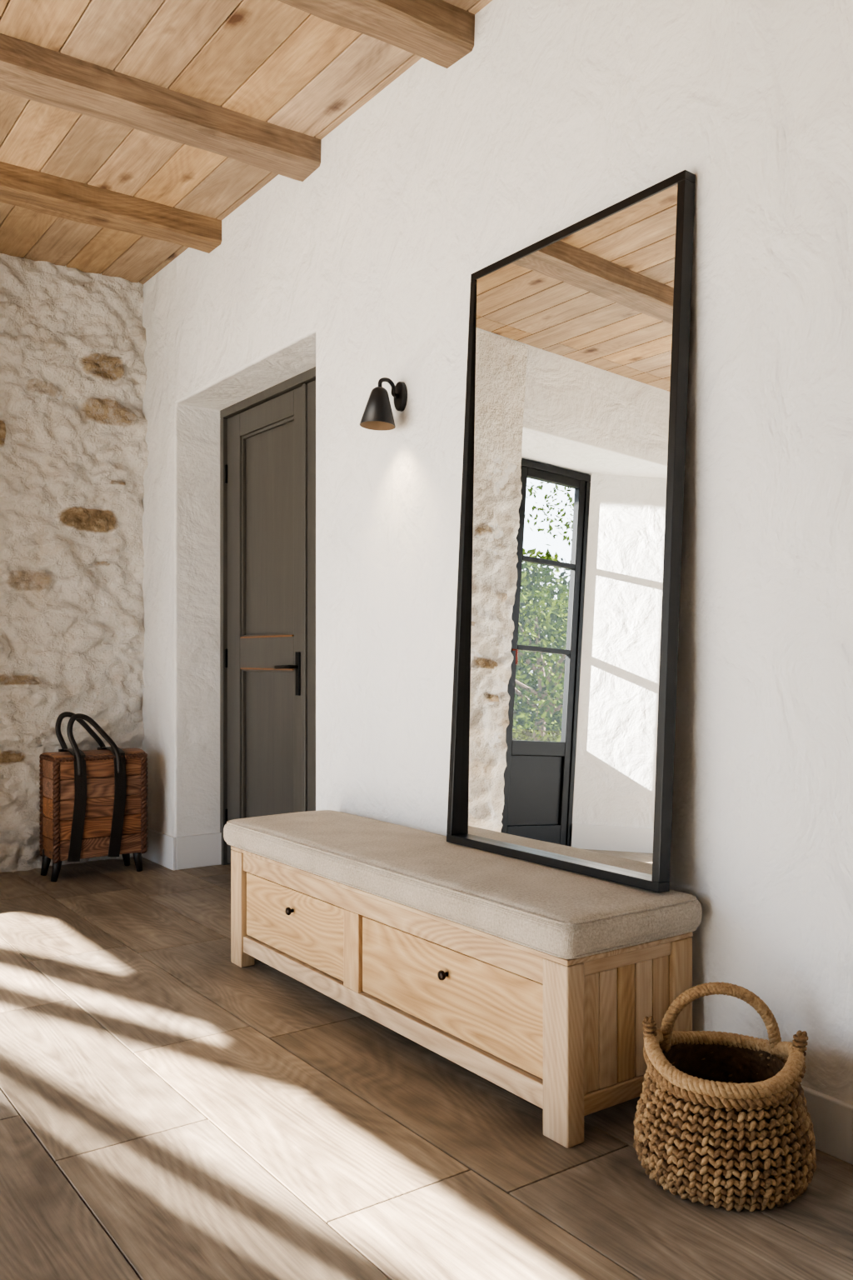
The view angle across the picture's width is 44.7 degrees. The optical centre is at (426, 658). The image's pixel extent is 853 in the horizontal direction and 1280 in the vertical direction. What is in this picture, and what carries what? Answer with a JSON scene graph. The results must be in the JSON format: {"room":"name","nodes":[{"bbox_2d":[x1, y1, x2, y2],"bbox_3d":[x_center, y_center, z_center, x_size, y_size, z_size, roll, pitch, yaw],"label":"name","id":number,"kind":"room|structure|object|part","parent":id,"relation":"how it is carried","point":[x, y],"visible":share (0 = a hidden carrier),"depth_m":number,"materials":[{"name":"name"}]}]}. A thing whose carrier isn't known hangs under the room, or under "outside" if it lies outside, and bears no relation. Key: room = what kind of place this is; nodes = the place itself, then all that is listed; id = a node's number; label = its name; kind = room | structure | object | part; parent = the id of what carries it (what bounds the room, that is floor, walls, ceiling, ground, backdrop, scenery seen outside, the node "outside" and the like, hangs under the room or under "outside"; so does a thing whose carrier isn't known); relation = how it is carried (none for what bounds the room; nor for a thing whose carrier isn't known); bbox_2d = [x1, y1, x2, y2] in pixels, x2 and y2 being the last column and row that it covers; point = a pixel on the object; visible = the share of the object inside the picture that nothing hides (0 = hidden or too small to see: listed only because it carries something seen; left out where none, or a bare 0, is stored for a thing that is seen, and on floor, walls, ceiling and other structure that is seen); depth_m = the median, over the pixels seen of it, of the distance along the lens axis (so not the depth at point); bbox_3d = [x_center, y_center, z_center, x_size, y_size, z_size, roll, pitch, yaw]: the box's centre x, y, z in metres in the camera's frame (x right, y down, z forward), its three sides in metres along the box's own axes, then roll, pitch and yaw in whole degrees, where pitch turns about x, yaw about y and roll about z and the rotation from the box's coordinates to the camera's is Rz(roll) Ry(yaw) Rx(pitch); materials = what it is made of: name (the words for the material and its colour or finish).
{"room":"entrance hall","nodes":[
{"label":"entrance hall","id":0,"kind":"room"},
{"bbox_2d":[5,335,95,860],"bbox_3d":[-2.262,-0.515,5.355,1.800,3.330,0.060,0,0,-36],"label":"stone","id":1,"kind":"object","parent":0,"point":[62,397],"depth_m":5.51,"materials":[{"name":"beige stone"}]},
{"bbox_2d":[0,252,149,873],"bbox_3d":[-2.207,-0.490,5.286,1.610,3.200,0.134,0,0,-36],"label":"wall","id":2,"kind":"structure","parent":0,"point":[72,552],"depth_m":5.50,"materials":[{"name":"stone"}]},
{"bbox_2d":[0,0,492,284],"bbox_3d":[-1.247,-2.095,1.690,4.936,0.030,7.398,0,0,-36],"label":"ceiling","id":3,"kind":"structure","parent":0,"point":[278,62],"depth_m":3.81,"materials":[{"name":"brown wood"}]},
{"bbox_2d":[0,161,222,253],"bbox_3d":[-1.603,-2.028,4.573,1.480,0.124,0.177,0,0,-36],"label":"ceiling beam","id":4,"kind":"structure","parent":3,"relation":"attached to","point":[19,186],"depth_m":4.63,"materials":[{"name":"brown wood"}]},
{"bbox_2d":[0,32,321,180],"bbox_3d":[-2.203,-2.028,2.989,4.300,0.124,0.177,0,0,-36],"label":"ceiling beam","id":5,"kind":"structure","parent":3,"relation":"attached to","point":[27,69],"depth_m":3.78,"materials":[{"name":"brown wood"}]},
{"bbox_2d":[279,0,474,69],"bbox_3d":[-1.624,-2.029,2.181,4.300,0.122,0.177,0,0,-36],"label":"ceiling beam","id":6,"kind":"structure","parent":3,"relation":"attached to","point":[437,32],"depth_m":3.26,"materials":[{"name":"brown wood"}]},
{"bbox_2d":[0,856,852,1279],"bbox_3d":[-1.111,1.114,1.757,4.676,0.028,7.346,0,0,-36],"label":"floor","id":7,"kind":"structure","parent":0,"point":[172,1108],"depth_m":2.32,"materials":[{"name":"brown wood"}]},
{"bbox_2d":[39,711,147,881],"bbox_3d":[-1.700,0.689,5.319,0.494,0.829,0.283,0,0,-36],"label":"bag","id":8,"kind":"object","parent":7,"relation":"on","point":[93,803],"visible":1,"depth_m":5.22,"materials":[{"name":"brown wood"}]},
{"bbox_3d":[-1.706,0.489,5.322,0.463,0.035,0.252,0,0,-36],"label":"lid","id":9,"kind":"part","parent":8,"relation":"part of","materials":[{"name":"brown wood"}]},
{"bbox_2d":[230,845,693,1148],"bbox_3d":[-0.027,0.889,3.161,0.432,0.422,1.760,0,0,-36],"label":"storage bench","id":10,"kind":"object","parent":7,"relation":"on","point":[564,1037],"visible":0.73,"depth_m":2.62,"materials":[{"name":"brown wood"}]},
{"bbox_3d":[-0.662,0.895,3.736,0.055,0.409,0.085,0,0,-36],"label":"leg","id":11,"kind":"part","parent":10,"relation":"part of","materials":[{"name":"brown wood"}]},
{"bbox_3d":[-0.448,0.828,3.400,0.026,0.027,0.027,0,0,-36],"label":"knob","id":12,"kind":"part","parent":10,"relation":"part of","materials":[{"name":"brown metal"}]},
{"bbox_3d":[-0.436,0.872,3.421,0.020,0.221,0.678,0,0,-36],"label":"drawer","id":13,"kind":"part","parent":10,"relation":"part of","materials":[{"name":"brown wood"}]},
{"bbox_3d":[-0.178,1.016,3.052,0.030,0.057,1.590,0,0,-36],"label":"rail","id":14,"kind":"part","parent":10,"relation":"part of","materials":[{"name":"brown wood"}]},
{"bbox_3d":[-0.178,0.724,3.052,0.030,0.063,1.590,0,0,-36],"label":"rail","id":15,"kind":"part","parent":10,"relation":"part of","materials":[{"name":"brown wood"}]},
{"bbox_3d":[0.044,0.828,2.713,0.026,0.027,0.027,0,0,-36],"label":"knob","id":16,"kind":"part","parent":10,"relation":"part of","materials":[{"name":"brown metal"}]},
{"bbox_3d":[0.052,0.872,2.740,0.020,0.221,0.803,0,0,-36],"label":"drawer","id":17,"kind":"part","parent":10,"relation":"part of","materials":[{"name":"brown wood"}]},
{"bbox_2d":[223,810,702,959],"bbox_3d":[-0.027,0.625,3.167,0.470,0.105,1.820,0,0,-36],"label":"bench cushion","id":18,"kind":"object","parent":10,"relation":"on","point":[555,912],"visible":0.91,"depth_m":2.72,"materials":[{"name":"fabric"}]},
{"bbox_2d":[446,170,695,892],"bbox_3d":[0.370,-0.323,2.929,0.138,1.797,0.869,0,0,-36],"label":"leaning mirror","id":19,"kind":"object","parent":18,"relation":"on","point":[562,750],"visible":1,"depth_m":2.86,"materials":[{"name":"black mirror"}]},
{"bbox_3d":[0.124,-0.323,3.273,0.135,1.749,0.024,0,0,-36],"label":"frame","id":20,"kind":"part","parent":19,"relation":"part of","materials":[{"name":"black metal"}]},
{"bbox_3d":[0.331,0.562,2.901,0.041,0.026,0.869,0,0,-36],"label":"frame","id":21,"kind":"part","parent":19,"relation":"part of","materials":[{"name":"black metal"}]},
{"bbox_3d":[0.410,-1.209,2.957,0.041,0.026,0.869,0,0,-36],"label":"frame","id":22,"kind":"part","parent":19,"relation":"part of","materials":[{"name":"black metal"}]},
{"bbox_3d":[0.616,-0.323,2.586,0.135,1.749,0.024,0,0,-36],"label":"frame","id":23,"kind":"part","parent":19,"relation":"part of","materials":[{"name":"black metal"}]},
{"bbox_3d":[0.313,0.895,2.374,0.055,0.409,0.085,0,0,-36],"label":"leg","id":24,"kind":"part","parent":10,"relation":"part of","materials":[{"name":"brown wood"}]},
{"bbox_3d":[0.470,1.022,2.461,0.300,0.045,0.028,0,0,-36],"label":"rail","id":25,"kind":"part","parent":10,"relation":"part of","materials":[{"name":"brown wood"}]},
{"bbox_3d":[0.470,0.709,2.461,0.300,0.033,0.028,0,0,-36],"label":"rail","id":26,"kind":"part","parent":10,"relation":"part of","materials":[{"name":"brown wood"}]},
{"bbox_3d":[0.612,0.895,2.579,0.070,0.409,0.070,0,0,-36],"label":"leg","id":27,"kind":"part","parent":10,"relation":"part of","materials":[{"name":"brown wood"}]},
{"bbox_2d":[633,981,816,1211],"bbox_3d":[0.635,0.908,2.224,0.376,0.384,0.380,0,0,14],"label":"seagrass basket","id":28,"kind":"object","parent":7,"relation":"on","point":[722,1119],"visible":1,"depth_m":2.10,"materials":[{"name":"beige wicker"}]},
{"bbox_2d":[141,0,852,1104],"bbox_3d":[0.609,-0.505,3.081,0.420,3.210,7.500,0,0,-36],"label":"wall","id":29,"kind":"structure","parent":0,"point":[357,271],"depth_m":2.89,"materials":[{"name":"white paint"}]},
{"bbox_2d":[142,827,221,870],"bbox_3d":[-1.331,1.015,5.637,0.278,0.170,0.446,0,0,-36],"label":"baseboard","id":30,"kind":"structure","parent":29,"relation":"attached to","point":[173,853],"depth_m":5.47,"materials":[{"name":"white paint"}]},
{"bbox_2d":[220,417,229,864],"bbox_3d":[-1.061,-0.090,5.553,0.080,2.380,0.040,0,0,-36],"label":"door frame","id":31,"kind":"structure","parent":29,"relation":"attached to","point":[223,422],"depth_m":5.52,"materials":[{"name":"grey paint"}]},
{"bbox_2d":[224,464,227,483],"bbox_3d":[-1.068,-0.980,5.520,0.013,0.100,0.025,0,0,-36],"label":"hinge","id":32,"kind":"object","parent":29,"relation":"attached to","point":[226,465],"visible":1,"depth_m":5.51,"materials":[{"name":"black metal"}]},
{"bbox_2d":[224,649,227,667],"bbox_3d":[-1.068,0.000,5.520,0.013,0.100,0.025,0,0,-36],"label":"hinge","id":33,"kind":"object","parent":29,"relation":"attached to","point":[225,650],"visible":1,"depth_m":5.51,"materials":[{"name":"black metal"}]},
{"bbox_2d":[224,808,227,825],"bbox_3d":[-1.068,0.850,5.520,0.013,0.100,0.025,0,0,-36],"label":"hinge","id":34,"kind":"object","parent":29,"relation":"attached to","point":[225,809],"visible":0.61,"depth_m":5.51,"materials":[{"name":"black metal"}]},
{"bbox_2d":[220,366,315,864],"bbox_3d":[-0.661,-0.118,4.959,0.122,2.413,1.472,0,0,-36],"label":"door","id":35,"kind":"structure","parent":29,"relation":"in","point":[270,453],"depth_m":5.15,"materials":[{"name":"grey paint"}]},
{"bbox_3d":[-0.998,-0.093,5.471,0.045,2.363,0.157,0,0,-36],"label":"leaf stile","id":36,"kind":"part","parent":35,"relation":"part of","materials":[{"name":"grey wood"}]},
{"bbox_3d":[-0.782,-0.028,5.169,0.045,0.155,0.585,0,0,-36],"label":"leaf middle rail","id":37,"kind":"part","parent":35,"relation":"part of","materials":[{"name":"grey wood"}]},
{"bbox_3d":[-0.782,-1.215,5.169,0.045,0.120,0.585,0,0,-36],"label":"rail","id":38,"kind":"part","parent":35,"relation":"part of","materials":[{"name":"grey paint"}]},
{"bbox_2d":[240,635,294,669],"bbox_3d":[-0.797,-0.028,5.159,0.014,0.169,0.565,0,0,-36],"label":"door molding","id":39,"kind":"structure","parent":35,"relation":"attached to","point":[275,636],"depth_m":5.16,"materials":[{"name":"brown wood"}]},
{"bbox_2d":[241,415,294,636],"bbox_3d":[-0.785,-0.630,5.167,0.018,1.050,0.585,0,0,-36],"label":"bead","id":40,"kind":"object","parent":35,"relation":"attached to","point":[292,418],"visible":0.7,"depth_m":5.39,"materials":[{"name":"grey paint"}]},
{"bbox_2d":[241,669,294,818],"bbox_3d":[-0.785,0.475,5.167,0.018,0.850,0.585,0,0,-36],"label":"bead","id":41,"kind":"object","parent":35,"relation":"attached to","point":[243,671],"visible":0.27,"depth_m":5.39,"materials":[{"name":"grey paint"}]},
{"bbox_3d":[-0.774,-0.630,5.175,0.010,1.050,0.585,0,0,-36],"label":"panel","id":42,"kind":"part","parent":35,"relation":"part of","materials":[{"name":"grey paint"}]},
{"bbox_3d":[-0.774,0.475,5.175,0.010,0.850,0.585,0,0,-36],"label":"panel","id":43,"kind":"part","parent":35,"relation":"part of","materials":[{"name":"grey paint"}]},
{"bbox_3d":[-0.666,0.041,4.911,0.057,0.020,0.150,0,0,-36],"label":"handle","id":44,"kind":"part","parent":35,"relation":"part of","materials":[{"name":"black metal"}]},
{"bbox_3d":[-0.666,0.041,4.911,0.057,0.020,0.150,0,0,-36],"label":"lever","id":45,"kind":"part","parent":35,"relation":"part of","materials":[{"name":"black metal"}]},
{"bbox_2d":[295,651,300,695],"bbox_3d":[-0.605,0.073,4.875,0.009,0.205,0.040,0,0,-36],"label":"plate","id":46,"kind":"object","parent":35,"relation":"attached to","point":[297,654],"depth_m":4.87,"materials":[{"name":"black metal"}]},
{"bbox_3d":[-0.579,-0.093,4.886,0.045,2.363,0.112,0,0,-36],"label":"leaf stile","id":47,"kind":"part","parent":35,"relation":"part of","materials":[{"name":"grey wood"}]},
{"bbox_2d":[302,383,307,811],"bbox_3d":[-0.566,-0.093,4.819,0.014,2.363,0.030,0,0,-36],"label":"bead","id":48,"kind":"object","parent":35,"relation":"attached to","point":[305,385],"visible":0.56,"depth_m":4.81,"materials":[{"name":"grey paint"}]},
{"bbox_3d":[-0.515,-0.093,4.796,0.045,2.363,0.087,0,0,-36],"label":"leaf stile","id":49,"kind":"part","parent":35,"relation":"part of","materials":[{"name":"grey wood"}]},
{"bbox_2d":[360,377,407,430],"bbox_3d":[-0.154,-0.898,3.642,0.168,0.179,0.126,0,0,-36],"label":"wall sconce","id":50,"kind":"object","parent":29,"relation":"attached to","point":[377,415],"visible":1,"depth_m":3.61,"materials":[{"name":"black metal"}]},
{"bbox_3d":[-0.171,-0.878,3.629,0.126,0.139,0.126,0,0,-36],"label":"lamp shade","id":51,"kind":"part","parent":50,"relation":"part of","materials":[{"name":"black metal"}]},
{"bbox_3d":[-0.133,-0.955,3.656,0.089,0.065,0.015,0,0,-36],"label":"arm","id":52,"kind":"part","parent":50,"relation":"part of","materials":[{"name":"black metal"}]},
{"bbox_3d":[-0.094,-0.930,3.685,0.020,0.104,0.064,0,0,-36],"label":"wall plate","id":53,"kind":"part","parent":50,"relation":"part of","materials":[{"name":"black metal"}]},
{"bbox_2d":[801,1085,852,1164],"bbox_3d":[1.049,1.038,2.092,0.018,0.125,5.180,0,0,-36],"label":"board","id":54,"kind":"object","parent":29,"relation":"attached to","point":[832,1117],"visible":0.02,"depth_m":2.29,"materials":[{"name":"white paint"}]}
]}

